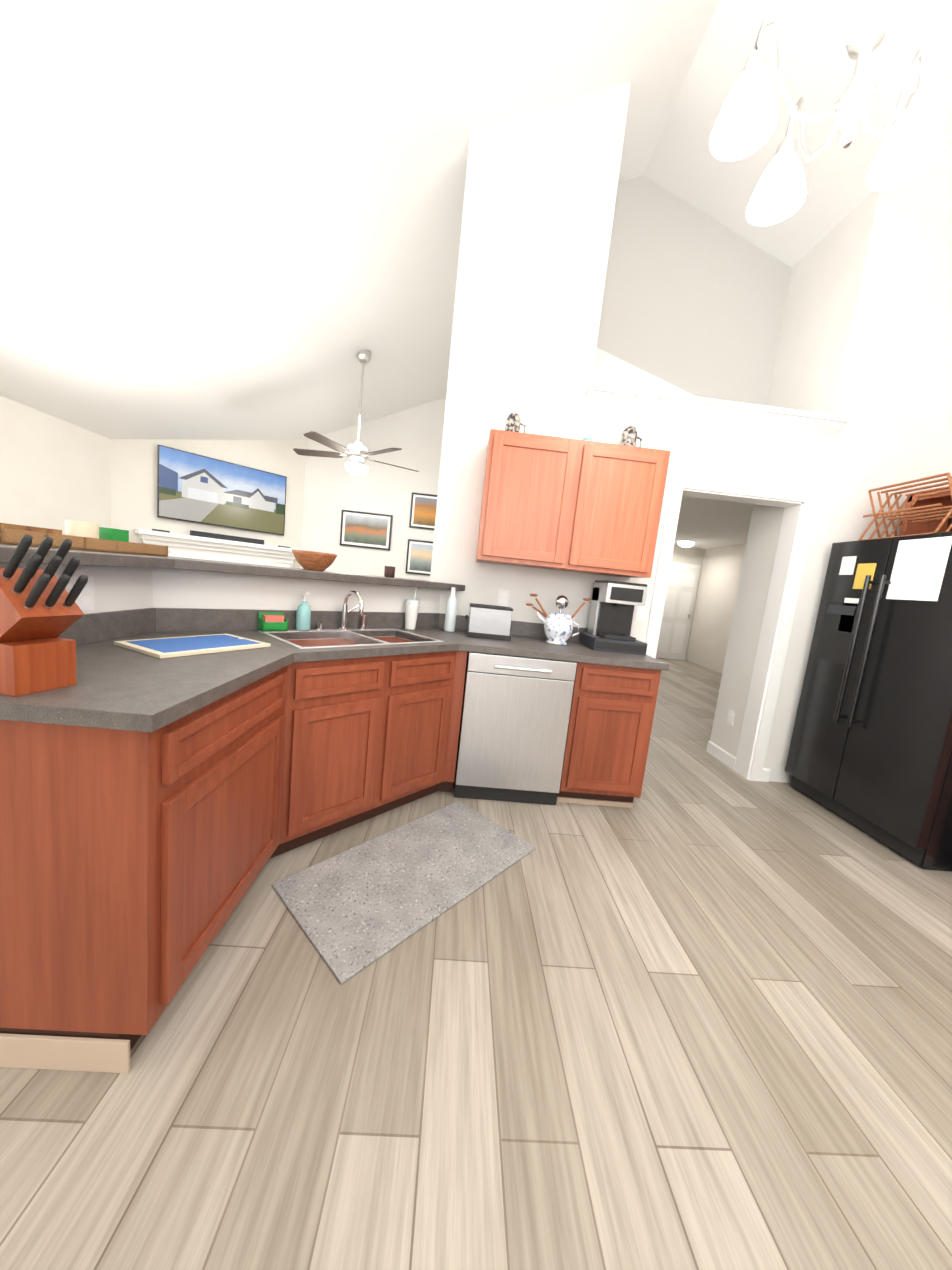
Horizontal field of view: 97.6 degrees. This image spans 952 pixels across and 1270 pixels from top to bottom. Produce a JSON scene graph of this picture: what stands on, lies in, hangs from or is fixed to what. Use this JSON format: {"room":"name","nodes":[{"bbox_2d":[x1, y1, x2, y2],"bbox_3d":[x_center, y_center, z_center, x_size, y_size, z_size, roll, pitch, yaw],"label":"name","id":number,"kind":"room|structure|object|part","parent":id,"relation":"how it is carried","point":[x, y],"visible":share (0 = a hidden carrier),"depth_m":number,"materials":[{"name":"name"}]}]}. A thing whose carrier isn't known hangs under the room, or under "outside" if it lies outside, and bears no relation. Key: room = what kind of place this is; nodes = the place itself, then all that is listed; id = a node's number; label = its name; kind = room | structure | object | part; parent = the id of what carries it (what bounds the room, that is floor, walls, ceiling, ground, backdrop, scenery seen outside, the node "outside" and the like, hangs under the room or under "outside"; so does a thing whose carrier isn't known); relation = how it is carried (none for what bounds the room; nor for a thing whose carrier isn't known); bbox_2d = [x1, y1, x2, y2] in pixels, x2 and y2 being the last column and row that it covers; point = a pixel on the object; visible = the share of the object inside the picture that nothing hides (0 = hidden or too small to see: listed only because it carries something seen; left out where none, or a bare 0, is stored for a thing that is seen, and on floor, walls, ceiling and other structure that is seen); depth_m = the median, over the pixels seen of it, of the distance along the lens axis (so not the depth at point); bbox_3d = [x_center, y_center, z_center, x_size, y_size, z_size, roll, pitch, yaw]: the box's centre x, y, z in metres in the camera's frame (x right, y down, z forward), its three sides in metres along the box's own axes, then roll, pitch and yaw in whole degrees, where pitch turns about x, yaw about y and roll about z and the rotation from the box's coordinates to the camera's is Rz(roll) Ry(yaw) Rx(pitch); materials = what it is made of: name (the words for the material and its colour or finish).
{"room":"kitchen","nodes":[
{"label":"kitchen","id":0,"kind":"room"},
{"bbox_2d":[0,395,110,534],"bbox_3d":[-4.032,-0.347,-0.043,0.150,2.399,9.560,6,7,-3],"label":"wall","id":1,"kind":"structure","parent":0,"point":[54,472],"depth_m":3.93,"materials":[{"name":"paint"}]},
{"bbox_2d":[0,563,155,613],"bbox_3d":[-1.452,0.351,1.382,0.150,1.190,1.026,6,7,-3],"label":"wall","id":2,"kind":"structure","parent":0,"point":[122,588],"depth_m":1.55,"materials":[{"name":"paint"}]},
{"bbox_2d":[58,608,155,638],"bbox_3d":[-1.326,-0.003,1.289,0.017,0.100,0.904,6,7,-3],"label":"backsplash","id":3,"kind":"structure","parent":2,"relation":"attached to","point":[90,625],"depth_m":1.51,"materials":[{"name":"grey stone"}]},
{"bbox_2d":[110,439,306,568],"bbox_3d":[-3.403,-1.320,5.494,0.150,3.022,2.157,13,10,42],"label":"wall","id":4,"kind":"structure","parent":0,"point":[133,478],"depth_m":5.14,"materials":[{"name":"paint"}]},
{"bbox_2d":[157,444,286,535],"bbox_3d":[-3.225,-1.816,5.406,0.047,0.820,1.465,13,10,42],"label":"wall-mounted tv","id":5,"kind":"object","parent":4,"relation":"attached to","point":[195,488],"visible":1,"depth_m":5.31,"materials":[{"name":"glass"},{"name":"black plastic"}]},
{"bbox_2d":[152,568,440,612],"bbox_3d":[-0.835,0.280,2.427,1.100,1.190,1.236,6,7,-3],"label":"wall","id":6,"kind":"structure","parent":0,"point":[175,588],"depth_m":2.07,"materials":[{"name":"paint"}]},
{"bbox_2d":[0,544,464,590],"bbox_3d":[-0.854,-0.289,1.980,1.628,0.041,2.503,6,7,-3],"label":"countertop","id":7,"kind":"structure","parent":6,"relation":"on","point":[97,558],"depth_m":1.77,"materials":[{"name":"laminate"}]},
{"bbox_2d":[0,520,167,556],"bbox_3d":[-1.442,-0.360,1.496,0.200,0.100,0.620,6,7,1],"label":"wicker tray","id":8,"kind":"object","parent":7,"relation":"on","point":[86,536],"visible":0.85,"depth_m":1.48,"materials":[{"name":"brown wicker"}]},
{"bbox_2d":[291,549,336,570],"bbox_3d":[-0.902,-0.412,2.324,0.240,0.100,0.240,6,7,-3],"label":"bowl","id":9,"kind":"object","parent":7,"relation":"on","point":[313,560],"visible":1,"depth_m":2.25,"materials":[{"name":"brown wood"}]},
{"bbox_2d":[384,566,394,577],"bbox_3d":[-0.558,-0.408,2.690,0.070,0.070,0.068,6,7,-3],"label":"candle cup","id":10,"kind":"object","parent":7,"relation":"on","point":[389,571],"visible":1,"depth_m":2.66,"materials":[{"name":"brown glass"}]},
{"bbox_2d":[0,0,719,439],"bbox_3d":[-1.313,-2.426,0.536,5.200,2.284,11.380,6,7,-3],"label":"ceiling","id":11,"kind":"structure","parent":0,"point":[230,218],"depth_m":2.47,"materials":[{"name":"white paint"}]},
{"bbox_2d":[293,350,418,482],"bbox_3d":[-1.288,-2.349,4.517,1.357,1.403,1.370,6,7,-3],"label":"ceiling fan","id":12,"kind":"object","parent":11,"relation":"hanging from","point":[357,454],"visible":1,"depth_m":4.46,"materials":[{"name":"silver metal"}]},
{"bbox_2d":[300,397,445,580],"bbox_3d":[-1.054,-1.816,6.279,3.010,4.286,0.181,6,7,-3],"label":"wall","id":13,"kind":"structure","parent":0,"point":[332,490],"depth_m":6.17,"materials":[{"name":"paint"}]},
{"bbox_3d":[-1.639,-1.563,6.217,0.750,0.520,0.029,6,7,-3],"label":"wall-mounted picture of lake","id":14,"kind":"part","parent":13,"relation":"part of","materials":[{"name":"multicoloured paper"}]},
{"bbox_3d":[-0.765,-1.162,6.300,0.565,0.510,0.029,6,7,-3],"label":"wall-mounted mist picture","id":15,"kind":"part","parent":13,"relation":"part of"},
{"bbox_3d":[-0.694,-1.833,6.213,0.565,0.510,0.029,6,7,-3],"label":"wall-mounted autumn picture","id":16,"kind":"part","parent":13,"relation":"part of"},
{"bbox_2d":[405,587,419,629],"bbox_3d":[-0.408,-0.172,2.646,0.092,0.270,0.091,6,7,-3],"label":"tumbler","id":17,"kind":"object","parent":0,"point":[411,609],"visible":0.98,"depth_m":2.62,"materials":[{"name":"white plastic"}]},
{"bbox_2d":[444,587,456,631],"bbox_3d":[-0.161,-0.167,2.735,0.074,0.290,0.074,6,7,-3],"label":"glass bottle","id":18,"kind":"object","parent":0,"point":[450,616],"visible":1,"depth_m":2.71,"materials":[{"name":"white glass"}]},
{"bbox_2d":[0,658,951,1269],"bbox_3d":[0.292,0.961,3.124,9.800,0.100,15.600,6,7,-3],"label":"floor","id":19,"kind":"structure","parent":0,"point":[690,1008],"depth_m":1.09,"materials":[{"name":"brown wood"}]},
{"bbox_2d":[0,610,359,1072],"bbox_3d":[-1.119,0.449,1.938,0.578,0.924,2.016,6,7,-3],"label":"kitchen counter","id":20,"kind":"object","parent":19,"relation":"on","point":[64,790],"depth_m":0.97,"materials":[{"name":"brown wood"}]},
{"bbox_2d":[296,592,310,630],"bbox_3d":[-0.886,-0.123,2.144,0.070,0.197,0.070,13,10,42],"label":"soap bottle","id":21,"kind":"object","parent":20,"relation":"on","point":[303,616],"visible":0.98,"depth_m":2.12,"materials":[{"name":"teal plastic"}]},
{"bbox_2d":[135,529,300,567],"bbox_3d":[-3.228,-0.499,5.452,0.418,1.450,1.880,13,10,42],"label":"fireplace mantel","id":22,"kind":"object","parent":19,"relation":"on","point":[190,546],"visible":0.31,"depth_m":5.32,"materials":[{"name":"white painted wood"}]},
{"bbox_2d":[152,529,289,547],"bbox_3d":[-3.206,-1.237,5.394,0.050,0.020,1.580,13,10,42],"label":"mantel decor","id":23,"kind":"object","parent":22,"relation":"on","point":[169,532],"visible":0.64,"depth_m":4.88,"materials":[{"name":"black"}]},
{"bbox_2d":[190,530,263,544],"bbox_3d":[-3.211,-1.261,5.411,0.092,0.063,0.840,13,10,42],"label":"soundbar","id":24,"kind":"object","parent":22,"relation":"on","point":[223,537],"visible":0.85,"depth_m":5.35,"materials":[{"name":"black plastic"}]},
{"bbox_2d":[128,615,471,1071],"bbox_3d":[-0.454,0.515,1.969,0.760,0.924,2.016,6,7,-3],"label":"base cabinet","id":25,"kind":"object","parent":19,"relation":"on","point":[156,815],"depth_m":1.49,"materials":[{"name":"brown wood"}]},
{"bbox_2d":[0,699,155,734],"bbox_3d":[-1.025,0.080,1.434,0.646,0.039,1.149,6,7,-3],"label":"countertop","id":26,"kind":"structure","parent":25,"relation":"on","point":[42,714],"depth_m":0.87,"materials":[{"name":"grey stone"}]},
{"bbox_2d":[0,535,87,696],"bbox_3d":[-1.056,-0.057,0.949,0.327,0.346,0.116,7,8,11],"label":"knife block","id":27,"kind":"object","parent":26,"relation":"on","point":[40,611],"visible":1,"depth_m":0.91,"materials":[{"name":"brown wood"}]},
{"bbox_2d":[114,634,270,658],"bbox_3d":[-1.042,0.034,1.562,0.280,0.014,0.400,9,8,25],"label":"cutting board","id":28,"kind":"object","parent":26,"relation":"on","point":[169,647],"visible":1,"depth_m":1.50,"materials":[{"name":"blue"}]},
{"bbox_2d":[258,612,287,631],"bbox_3d":[-0.994,-0.064,2.041,0.060,0.085,0.120,13,10,42],"label":"sponge caddy","id":29,"kind":"object","parent":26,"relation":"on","point":[267,621],"visible":1,"depth_m":2.02,"materials":[{"name":"green plastic"}]},
{"bbox_2d":[272,800,534,983],"bbox_3d":[-0.257,1.014,1.841,0.540,0.011,1.040,13,10,42],"label":"kitchen rug","id":30,"kind":"object","parent":19,"relation":"on","point":[356,909],"visible":0.96,"depth_m":1.71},
{"bbox_2d":[454,651,576,804],"bbox_3d":[0.210,0.519,2.639,0.607,0.871,0.617,6,7,-3],"label":"dishwasher","id":31,"kind":"object","parent":19,"relation":"on","point":[514,720],"visible":0.88,"depth_m":2.37,"materials":[{"name":"silver metal"}]},
{"bbox_2d":[551,659,667,807],"bbox_3d":[0.760,0.567,2.712,0.486,0.880,0.638,6,7,-3],"label":"base cabinet","id":32,"kind":"object","parent":19,"relation":"on","point":[613,705],"depth_m":2.40,"materials":[{"name":"brown wood"}]},
{"bbox_2d":[472,635,668,666],"bbox_3d":[0.286,0.062,2.624,1.586,0.039,0.646,6,7,-3],"label":"countertop","id":33,"kind":"structure","parent":32,"relation":"on","point":[522,645],"depth_m":2.37,"materials":[{"name":"grey stone"}]},
{"bbox_2d":[465,603,512,640],"bbox_3d":[0.079,-0.089,2.673,0.298,0.202,0.180,6,7,-3],"label":"toaster","id":34,"kind":"object","parent":33,"relation":"on","point":[490,621],"visible":1,"depth_m":2.59,"materials":[{"name":"silver metal"}]},
{"bbox_2d":[526,594,590,644],"bbox_3d":[0.529,-0.101,2.687,0.421,0.315,0.190,6,7,-3],"label":"utensil crock","id":35,"kind":"object","parent":33,"relation":"on","point":[558,628],"visible":1,"depth_m":2.64,"materials":[{"name":"ceramic"}]},
{"bbox_2d":[579,580,647,654],"bbox_3d":[0.907,-0.124,2.704,0.330,0.435,0.324,6,7,-3],"label":"coffee maker","id":36,"kind":"object","parent":33,"relation":"on","point":[611,614],"visible":1,"depth_m":2.62,"materials":[{"name":"grey plastic"}]},
{"bbox_2d":[785,531,951,870],"bbox_3d":[2.728,0.340,2.550,0.833,1.780,0.904,6,7,-3],"label":"refrigerator","id":37,"kind":"object","parent":19,"relation":"on","point":[870,751],"visible":1,"depth_m":2.42,"materials":[{"name":"metal"},{"name":"plastic"}]},
{"bbox_2d":[858,472,951,540],"bbox_3d":[2.751,-0.741,2.549,0.356,0.341,0.468,6,7,-3],"label":"wine rack","id":38,"kind":"object","parent":37,"relation":"on","point":[897,512],"visible":0.73,"depth_m":2.64,"materials":[{"name":"brown wood"}]},
{"bbox_2d":[592,347,695,396],"bbox_3d":[1.594,-1.876,3.352,1.670,0.608,0.220,6,7,-3],"label":"wall","id":39,"kind":"structure","parent":0,"point":[610,369],"depth_m":3.21,"materials":[{"name":"paint"}]},
{"bbox_2d":[671,546,702,659],"bbox_3d":[3.901,-0.739,9.149,1.740,2.450,0.150,6,7,-3],"label":"wall","id":40,"kind":"structure","parent":0,"point":[694,556],"depth_m":8.97,"materials":[{"name":"paint"}]},
{"bbox_2d":[656,562,700,660],"bbox_3d":[4.345,-0.504,9.064,0.800,2.100,0.100,6,7,-3],"label":"hall door","id":41,"kind":"structure","parent":40,"relation":"in","point":[683,579],"depth_m":9.06,"materials":[{"name":"white wood"}]},
{"bbox_2d":[430,81,951,782],"bbox_3d":[1.595,-1.153,3.096,3.670,4.349,0.520,6,7,-3],"label":"wall","id":42,"kind":"structure","parent":0,"point":[540,193],"depth_m":2.76,"materials":[{"name":"paint"}]},
{"bbox_2d":[75,576,94,610],"label":"electrical outlets","id":43,"kind":"object","parent":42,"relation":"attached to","point":[85,600],"depth_m":1.42,"materials":[{"name":"white plastic"}]},
{"bbox_2d":[497,589,509,606],"label":"electrical outlets","id":44,"kind":"object","parent":42,"relation":"attached to","point":[503,597],"depth_m":2.90,"materials":[{"name":"white plastic"}]},
{"bbox_2d":[436,613,587,642],"bbox_3d":[0.403,-0.036,2.932,1.344,0.100,0.018,6,7,-3],"label":"backsplash","id":45,"kind":"structure","parent":42,"relation":"attached to","point":[517,628],"depth_m":2.92,"materials":[{"name":"grey stone"}]},
{"bbox_2d":[476,429,670,577],"bbox_3d":[0.584,-0.805,2.673,1.090,0.760,0.340,6,7,-3],"label":"upper cabinet","id":46,"kind":"object","parent":42,"relation":"attached to","point":[567,504],"visible":1,"depth_m":2.51,"materials":[{"name":"brown wood"}]},
{"bbox_2d":[636,605,648,620],"label":"electrical outlets","id":47,"kind":"object","parent":42,"relation":"attached to","point":[641,614],"depth_m":2.95,"materials":[{"name":"white plastic"}]},
{"bbox_2d":[584,383,849,437],"bbox_3d":[1.580,-1.485,2.821,1.750,0.110,0.235,6,7,-3],"label":"wall ledge","id":48,"kind":"structure","parent":42,"relation":"attached to","point":[640,401],"depth_m":2.74,"materials":[{"name":"white paint"}]},
{"bbox_2d":[706,740,735,769],"bbox_3d":[2.045,0.998,3.475,0.014,0.100,0.370,6,7,-3],"label":"baseboard","id":49,"kind":"structure","parent":42,"relation":"attached to","point":[722,755],"depth_m":3.46,"materials":[{"name":"white wood"}]},
{"bbox_2d":[726,710,734,725],"label":"electrical outlets","id":50,"kind":"object","parent":42,"relation":"attached to","point":[730,718],"depth_m":3.40,"materials":[{"name":"white plastic"}]},
{"bbox_2d":[645,473,819,781],"bbox_3d":[1.734,-0.007,3.059,1.040,2.125,0.169,6,7,-3],"label":"door frame","id":51,"kind":"structure","parent":42,"relation":"attached to","point":[799,505],"depth_m":2.97,"materials":[{"name":"white"}]},
{"bbox_2d":[597,176,791,405],"bbox_3d":[1.732,-2.555,3.452,1.820,1.950,0.150,6,7,-3],"label":"wall","id":52,"kind":"structure","parent":0,"point":[693,301],"depth_m":3.36,"materials":[{"name":"grey paint"}]},
{"bbox_2d":[674,496,752,548],"bbox_3d":[2.909,-1.820,6.725,4.610,0.100,7.500,6,7,-3],"label":"ceiling","id":53,"kind":"structure","parent":0,"point":[704,523],"depth_m":6.01,"materials":[{"name":"white paint"}]},
{"bbox_2d":[678,541,693,547],"bbox_3d":[4.148,-1.784,8.235,0.300,0.100,0.300,6,7,-3],"label":"hall ceiling light","id":54,"kind":"object","parent":53,"relation":"attached to","point":[686,544],"visible":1,"depth_m":8.14,"materials":[{"name":"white glass"}]},
{"bbox_2d":[687,544,745,672],"bbox_3d":[4.962,-0.276,6.456,0.150,2.450,5.680,6,7,-3],"label":"wall","id":55,"kind":"structure","parent":0,"point":[715,598],"depth_m":8.39,"materials":[{"name":"paint"}]},
{"bbox_2d":[642,0,951,267],"bbox_3d":[2.517,-2.698,0.628,2.370,0.977,11.380,6,7,-3],"label":"ceiling","id":56,"kind":"structure","parent":0,"point":[685,164],"depth_m":2.53,"materials":[{"name":"white paint"}]},
{"bbox_2d":[709,0,951,225],"bbox_3d":[1.172,-2.330,1.121,0.722,1.830,0.701,6,7,-3],"label":"chandelier","id":57,"kind":"object","parent":56,"relation":"hanging from","point":[912,147],"visible":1,"depth_m":1.26,"materials":[{"name":"white glass"}]},
{"bbox_2d":[767,206,857,411],"bbox_3d":[2.549,-2.186,3.166,0.150,1.465,0.570,6,7,-3],"label":"wall","id":58,"kind":"structure","parent":0,"point":[817,275],"depth_m":3.09,"materials":[{"name":"paint"}]},
{"bbox_3d":[3.444,-0.118,-0.777,0.150,3.689,7.850,6,7,-3],"label":"wall","id":59,"kind":"structure","parent":0,"visible":0},
{"bbox_2d":[898,486,951,535],"bbox_3d":[3.118,-0.725,2.379,0.320,0.325,1.015,6,7,-3],"label":"basket","id":60,"kind":"object","parent":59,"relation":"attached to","point":[944,499],"visible":0.31,"depth_m":2.85,"materials":[{"name":"brown wood"}]}
]}

